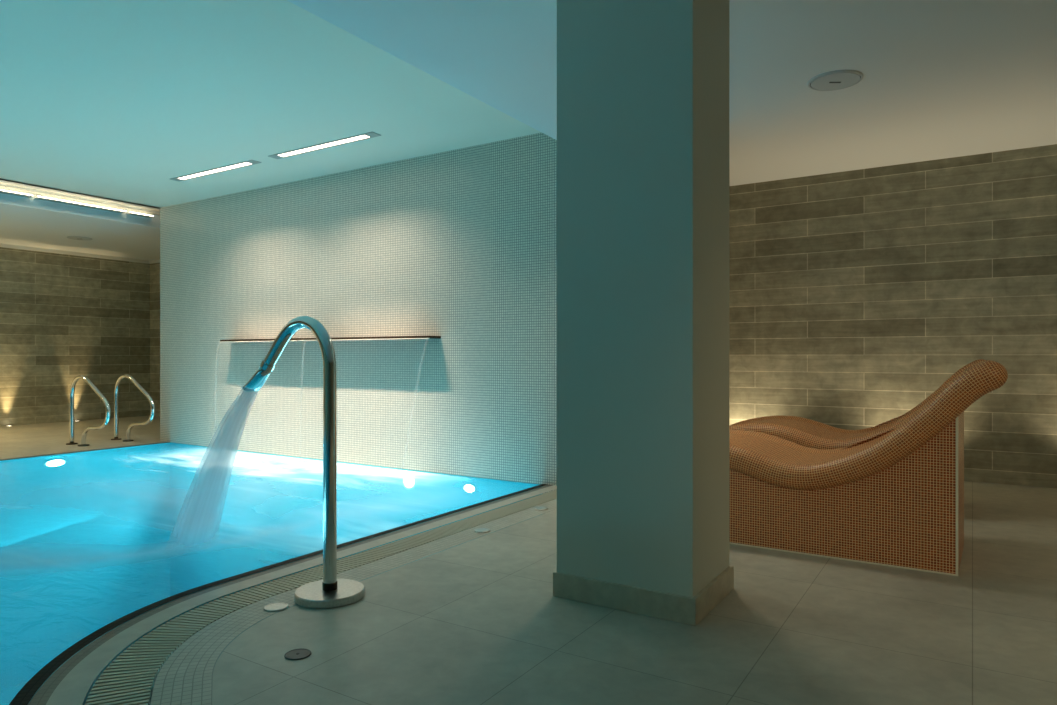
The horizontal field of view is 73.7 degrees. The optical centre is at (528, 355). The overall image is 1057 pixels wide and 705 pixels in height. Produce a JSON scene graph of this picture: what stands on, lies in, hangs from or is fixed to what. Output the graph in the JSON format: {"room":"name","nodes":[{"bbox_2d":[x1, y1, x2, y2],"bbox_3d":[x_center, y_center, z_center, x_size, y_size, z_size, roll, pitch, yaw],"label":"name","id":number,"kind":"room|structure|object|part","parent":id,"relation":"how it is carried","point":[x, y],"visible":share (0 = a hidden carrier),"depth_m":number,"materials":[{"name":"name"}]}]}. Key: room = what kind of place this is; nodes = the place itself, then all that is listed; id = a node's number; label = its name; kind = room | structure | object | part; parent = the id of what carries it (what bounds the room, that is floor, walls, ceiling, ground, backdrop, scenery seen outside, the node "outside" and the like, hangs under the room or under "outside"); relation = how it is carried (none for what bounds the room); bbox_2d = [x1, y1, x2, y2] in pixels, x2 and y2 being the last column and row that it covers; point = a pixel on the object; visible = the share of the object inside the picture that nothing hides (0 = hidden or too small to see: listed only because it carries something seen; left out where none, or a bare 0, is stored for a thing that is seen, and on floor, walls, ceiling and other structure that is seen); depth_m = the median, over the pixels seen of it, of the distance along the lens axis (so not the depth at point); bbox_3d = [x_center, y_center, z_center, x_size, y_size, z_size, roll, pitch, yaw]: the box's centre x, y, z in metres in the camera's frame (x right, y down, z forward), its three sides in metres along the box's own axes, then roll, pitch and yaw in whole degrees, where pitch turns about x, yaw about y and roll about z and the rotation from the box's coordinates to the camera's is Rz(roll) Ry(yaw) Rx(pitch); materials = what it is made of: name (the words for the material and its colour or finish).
{"room":"indoor spa pool","nodes":[
{"label":"indoor spa pool","id":0,"kind":"room"},
{"bbox_2d":[0,247,149,425],"bbox_3d":[-9.096,-0.500,7.699,0.200,3.200,10.330,0,0,32],"label":"wall","id":1,"kind":"structure","parent":0,"point":[64,317],"depth_m":10.79,"materials":[{"name":"stone"}]},
{"bbox_2d":[0,243,159,263],"bbox_3d":[-7.753,-1.575,6.735,3.100,0.050,10.130,0,0,32],"label":"crown molding","id":2,"kind":"structure","parent":1,"relation":"attached to","point":[1,244],"depth_m":10.86,"materials":[{"name":"white paint"}]},
{"bbox_2d":[0,180,159,259],"bbox_3d":[-7.749,-1.850,6.732,3.110,0.500,10.130,0,0,32],"label":"ceiling","id":3,"kind":"structure","parent":0,"point":[24,221],"depth_m":8.71,"materials":[{"name":"white paint"}]},
{"bbox_2d":[0,189,32,197],"bbox_3d":[-5.854,-1.711,6.732,0.095,0.020,1.950,0,0,32],"label":"recessed light","id":4,"kind":"object","parent":3,"relation":"in","point":[1,191],"visible":1,"depth_m":7.42,"materials":[{"name":"grey plastic"}]},
{"bbox_2d":[34,196,125,212],"bbox_3d":[-5.060,-1.711,7.992,0.095,0.020,0.930,0,0,32],"label":"recessed light","id":5,"kind":"object","parent":3,"relation":"in","point":[38,197],"visible":1,"depth_m":7.95,"materials":[{"name":"grey plastic"}]},
{"bbox_2d":[0,178,159,208],"bbox_3d":[-6.209,-1.921,5.762,0.530,0.358,10.130,0,0,32],"label":"cove","id":6,"kind":"object","parent":3,"relation":"attached to","point":[0,178],"depth_m":7.55,"materials":[{"name":"white paint"}]},
{"bbox_2d":[67,236,92,239],"bbox_3d":[-6.084,-1.592,9.554,0.296,0.016,0.296,0,0,32],"label":"ceiling speaker","id":7,"kind":"object","parent":3,"relation":"attached to","point":[68,237],"visible":1,"depth_m":9.52,"materials":[{"name":"grey plastic"}]},
{"bbox_2d":[68,237,90,239],"bbox_3d":[-6.084,-1.593,9.554,0.262,0.012,0.262,0,0,32],"label":"grille","id":8,"kind":"object","parent":7,"relation":"attached to","point":[74,238],"depth_m":9.52,"materials":[{"name":"grey"}]},
{"bbox_2d":[126,212,153,217],"bbox_3d":[-4.711,-1.711,8.547,0.095,0.020,0.280,0,0,32],"label":"recessed light","id":9,"kind":"object","parent":3,"relation":"in","point":[130,213],"visible":1,"depth_m":8.53,"materials":[{"name":"grey plastic"}]},
{"bbox_2d":[0,0,540,208],"bbox_3d":[-3.713,-1.802,4.189,5.530,0.120,10.130,0,0,32],"label":"ceiling","id":10,"kind":"structure","parent":0,"point":[113,99],"depth_m":4.80,"materials":[{"name":"white paint"}]},
{"bbox_2d":[170,160,260,180],"bbox_3d":[-2.965,-1.739,6.631,1.270,0.006,0.100,0,0,32],"label":"recessed light","id":11,"kind":"object","parent":10,"relation":"in","point":[249,162],"visible":1,"depth_m":6.60,"materials":[{"name":"grey plastic"}]},
{"bbox_2d":[268,132,380,158],"bbox_3d":[-1.714,-1.739,5.843,1.246,0.006,0.100,0,0,32],"label":"recessed light","id":12,"kind":"object","parent":10,"relation":"in","point":[368,135],"visible":1,"depth_m":5.81,"materials":[{"name":"grey plastic"}]},
{"bbox_2d":[160,132,556,511],"bbox_3d":[-1.329,0.679,7.532,5.880,5.042,1.928,0,0,32],"label":"wall","id":13,"kind":"structure","parent":0,"point":[459,246],"depth_m":6.35,"materials":[{"name":"beige tile"}]},
{"bbox_2d":[220,335,440,341],"bbox_3d":[-1.999,-0.159,6.738,2.874,0.027,0.170,0,0,32],"label":"spout","id":14,"kind":"object","parent":13,"relation":"attached to","point":[429,336],"visible":0.92,"depth_m":6.41,"materials":[{"name":"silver metal"}]},
{"bbox_2d":[0,416,1056,704],"bbox_3d":[-2.212,1.000,3.243,16.200,0.001,10.130,0,0,32],"label":"floor","id":15,"kind":"structure","parent":0,"point":[478,621],"depth_m":2.55,"materials":[{"name":"tile"}]},
{"bbox_2d":[66,375,110,445],"bbox_3d":[-4.863,0.606,7.792,0.861,0.787,0.116,0,0,32],"label":"pool handrail","id":16,"kind":"object","parent":15,"relation":"on","point":[89,382],"visible":1,"depth_m":7.83,"materials":[{"name":"silver metal"}]},
{"bbox_2d":[111,374,154,441],"bbox_3d":[-4.613,0.606,8.225,0.861,0.787,0.116,0,0,32],"label":"pool handrail","id":17,"kind":"object","parent":15,"relation":"on","point":[116,390],"visible":1,"depth_m":8.25,"materials":[{"name":"silver metal"}]},
{"bbox_2d":[0,442,542,704],"bbox_3d":[-1.387,2.101,1.877,11.387,2.198,7.697,0,0,32],"label":"swimming pool","id":18,"kind":"object","parent":15,"relation":"in","point":[42,616],"visible":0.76,"depth_m":7.23,"materials":[{"name":"liquid"}]},
{"bbox_2d":[42,459,67,467],"bbox_3d":[-4.794,1.085,7.141,0.014,0.086,0.234,0,0,32],"label":"pool light","id":19,"kind":"object","parent":18,"relation":"attached to","point":[51,463],"visible":1,"depth_m":7.13,"materials":[{"name":"white glass"}]},
{"bbox_2d":[0,442,169,460],"bbox_3d":[-6.364,1.098,4.719,0.060,0.204,8.200,0,0,32],"label":"trim","id":20,"kind":"structure","parent":18,"relation":"attached to","point":[159,442],"depth_m":7.35,"materials":[{"name":"tile"}]},
{"bbox_2d":[0,446,499,576],"bbox_3d":[-1.387,1.012,1.877,11.387,0.001,7.697,0,0,32],"label":"pool water","id":21,"kind":"object","parent":18,"relation":"in","point":[253,484],"visible":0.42,"depth_m":4.83,"materials":[{"name":"blue liquid"}]},
{"bbox_2d":[182,391,256,537],"bbox_3d":[-1.531,0.587,3.538,0.638,0.878,0.298,0,0,32],"label":"water jet","id":22,"kind":"object","parent":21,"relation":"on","point":[201,510],"visible":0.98,"depth_m":3.51,"materials":[{"name":"clear liquid"}]},
{"bbox_2d":[9,484,547,704],"bbox_3d":[-0.360,1.026,0.696,2.042,0.060,9.423,0,0,-6],"label":"trim","id":23,"kind":"structure","parent":18,"relation":"attached to","point":[23,697],"depth_m":2.72,"materials":[{"name":"tile"}]},
{"bbox_2d":[463,483,476,487],"bbox_3d":[-0.490,1.100,5.856,0.148,0.086,0.014,0,0,32],"label":"pool light","id":24,"kind":"object","parent":18,"relation":"attached to","point":[466,484],"visible":0.33,"depth_m":5.85,"materials":[{"name":"white glass"}]},
{"label":"trim","id":25,"kind":"structure","parent":18,"relation":"attached to","visible":0},
{"bbox_2d":[85,490,556,704],"bbox_3d":[-0.585,1.010,2.482,1.576,0.021,5.890,0,0,4],"label":"overflow grating","id":26,"kind":"object","parent":25,"relation":"on","point":[130,678],"visible":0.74,"depth_m":2.68,"materials":[{"name":"beige plastic"}]},
{"bbox_2d":[28,485,552,704],"bbox_3d":[0.667,0.998,0.791,5.849,0.001,7.350,0,0,32],"label":"trim","id":27,"kind":"structure","parent":15,"relation":"on","point":[43,694],"depth_m":2.70,"materials":[{"name":"tile"}]},
{"bbox_2d":[284,648,310,659],"bbox_3d":[-0.771,0.997,2.357,0.086,0.004,0.086,0,0,32],"label":"drain cover","id":28,"kind":"object","parent":15,"relation":"on","point":[296,654],"visible":1,"depth_m":2.35,"materials":[{"name":"grey plastic"}]},
{"bbox_2d":[46,485,556,704],"bbox_3d":[0.719,0.997,0.781,5.855,0.001,7.312,0,0,32],"label":"coping","id":29,"kind":"object","parent":15,"relation":"on","point":[73,689],"visible":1,"depth_m":2.71,"materials":[{"name":"stone"}]},
{"bbox_2d":[241,316,364,608],"bbox_3d":[-1.029,0.413,3.054,0.764,1.174,0.280,0,0,32],"label":"spout","id":30,"kind":"object","parent":15,"relation":"on","point":[329,592],"visible":1,"depth_m":2.91,"materials":[{"name":"metal"}]},
{"bbox_3d":[-0.824,0.983,2.924,0.280,0.034,0.280,0,0,32],"label":"plate","id":31,"kind":"part","parent":30,"relation":"part of","materials":[{"name":"metal"}]},
{"bbox_2d":[150,499,556,704],"bbox_3d":[0.975,0.999,0.753,5.773,0.001,7.086,0,0,32],"label":"tiles","id":32,"kind":"structure","parent":15,"relation":"on","point":[186,677],"depth_m":2.56,"materials":[{"name":"tile"}]},
{"bbox_2d":[263,602,288,611],"bbox_3d":[-1.002,0.996,2.796,0.094,0.007,0.094,0,0,32],"label":"button","id":33,"kind":"object","parent":32,"relation":"on","point":[277,606],"visible":1,"depth_m":2.79,"materials":[{"name":"metal"}]},
{"bbox_2d":[474,528,489,532],"bbox_3d":[-0.266,0.996,4.026,0.094,0.007,0.094,0,0,32],"label":"button","id":34,"kind":"object","parent":32,"relation":"on","point":[478,530],"visible":1,"depth_m":4.01,"materials":[{"name":"metal"}]},
{"bbox_2d":[534,506,547,509],"bbox_3d":[0.082,0.996,4.605,0.094,0.007,0.094,0,0,32],"label":"button","id":35,"kind":"object","parent":32,"relation":"on","point":[538,507],"visible":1,"depth_m":4.59,"materials":[{"name":"metal"}]},
{"bbox_2d":[553,0,733,625],"bbox_3d":[0.491,-0.300,2.979,0.613,2.600,0.494,0,0,32],"label":"column","id":36,"kind":"structure","parent":15,"relation":"on","point":[643,85],"depth_m":2.78,"materials":[{"name":"white paint"}]},
{"bbox_3d":[0.491,0.950,2.979,0.613,0.100,0.494,0,0,32],"label":"skirting","id":37,"kind":"part","parent":36,"relation":"part of","materials":[{"name":"stone"}]},
{"bbox_2d":[729,359,984,448],"bbox_3d":[2.144,0.511,5.008,1.936,0.978,0.800,0,0,32],"label":"lounger","id":38,"kind":"object","parent":15,"relation":"on","point":[806,432],"visible":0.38,"depth_m":4.86,"materials":[{"name":"orange tile"}]},
{"bbox_2d":[729,360,1007,575],"bbox_3d":[1.478,0.511,3.915,1.936,0.978,0.800,0,0,32],"label":"lounger","id":39,"kind":"object","parent":15,"relation":"on","point":[894,497],"visible":0.8,"depth_m":3.40,"materials":[{"name":"orange tile"}]},
{"bbox_3d":[1.951,0.632,3.209,0.010,0.735,0.014,0,0,32],"label":"corner trim","id":40,"kind":"part","parent":39,"relation":"part of","materials":[{"name":"beige"}]},
{"bbox_2d":[150,144,1056,487],"bbox_3d":[0.542,-0.500,7.613,16.200,3.200,0.200,0,0,32],"label":"wall","id":41,"kind":"structure","parent":0,"point":[855,295],"depth_m":5.88,"materials":[{"name":"stone"}]},
{"bbox_2d":[0,182,159,214],"bbox_3d":[-6.426,-1.786,5.892,0.025,0.062,10.120,0,0,32],"label":"strip light","id":42,"kind":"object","parent":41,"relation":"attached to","point":[5,183],"depth_m":7.96,"materials":[{"name":"white paint"}]},
{"bbox_2d":[287,0,1056,185],"bbox_3d":[1.634,-1.800,0.820,7.110,0.400,10.130,0,0,32],"label":"ceiling","id":43,"kind":"structure","parent":0,"point":[942,79],"depth_m":3.88,"materials":[{"name":"white paint"}]},
{"bbox_2d":[808,70,862,90],"bbox_3d":[1.777,-1.592,4.085,0.296,0.016,0.296,0,0,32],"label":"ceiling speaker","id":44,"kind":"object","parent":43,"relation":"attached to","point":[837,79],"visible":1,"depth_m":4.06,"materials":[{"name":"grey plastic"}]}
]}

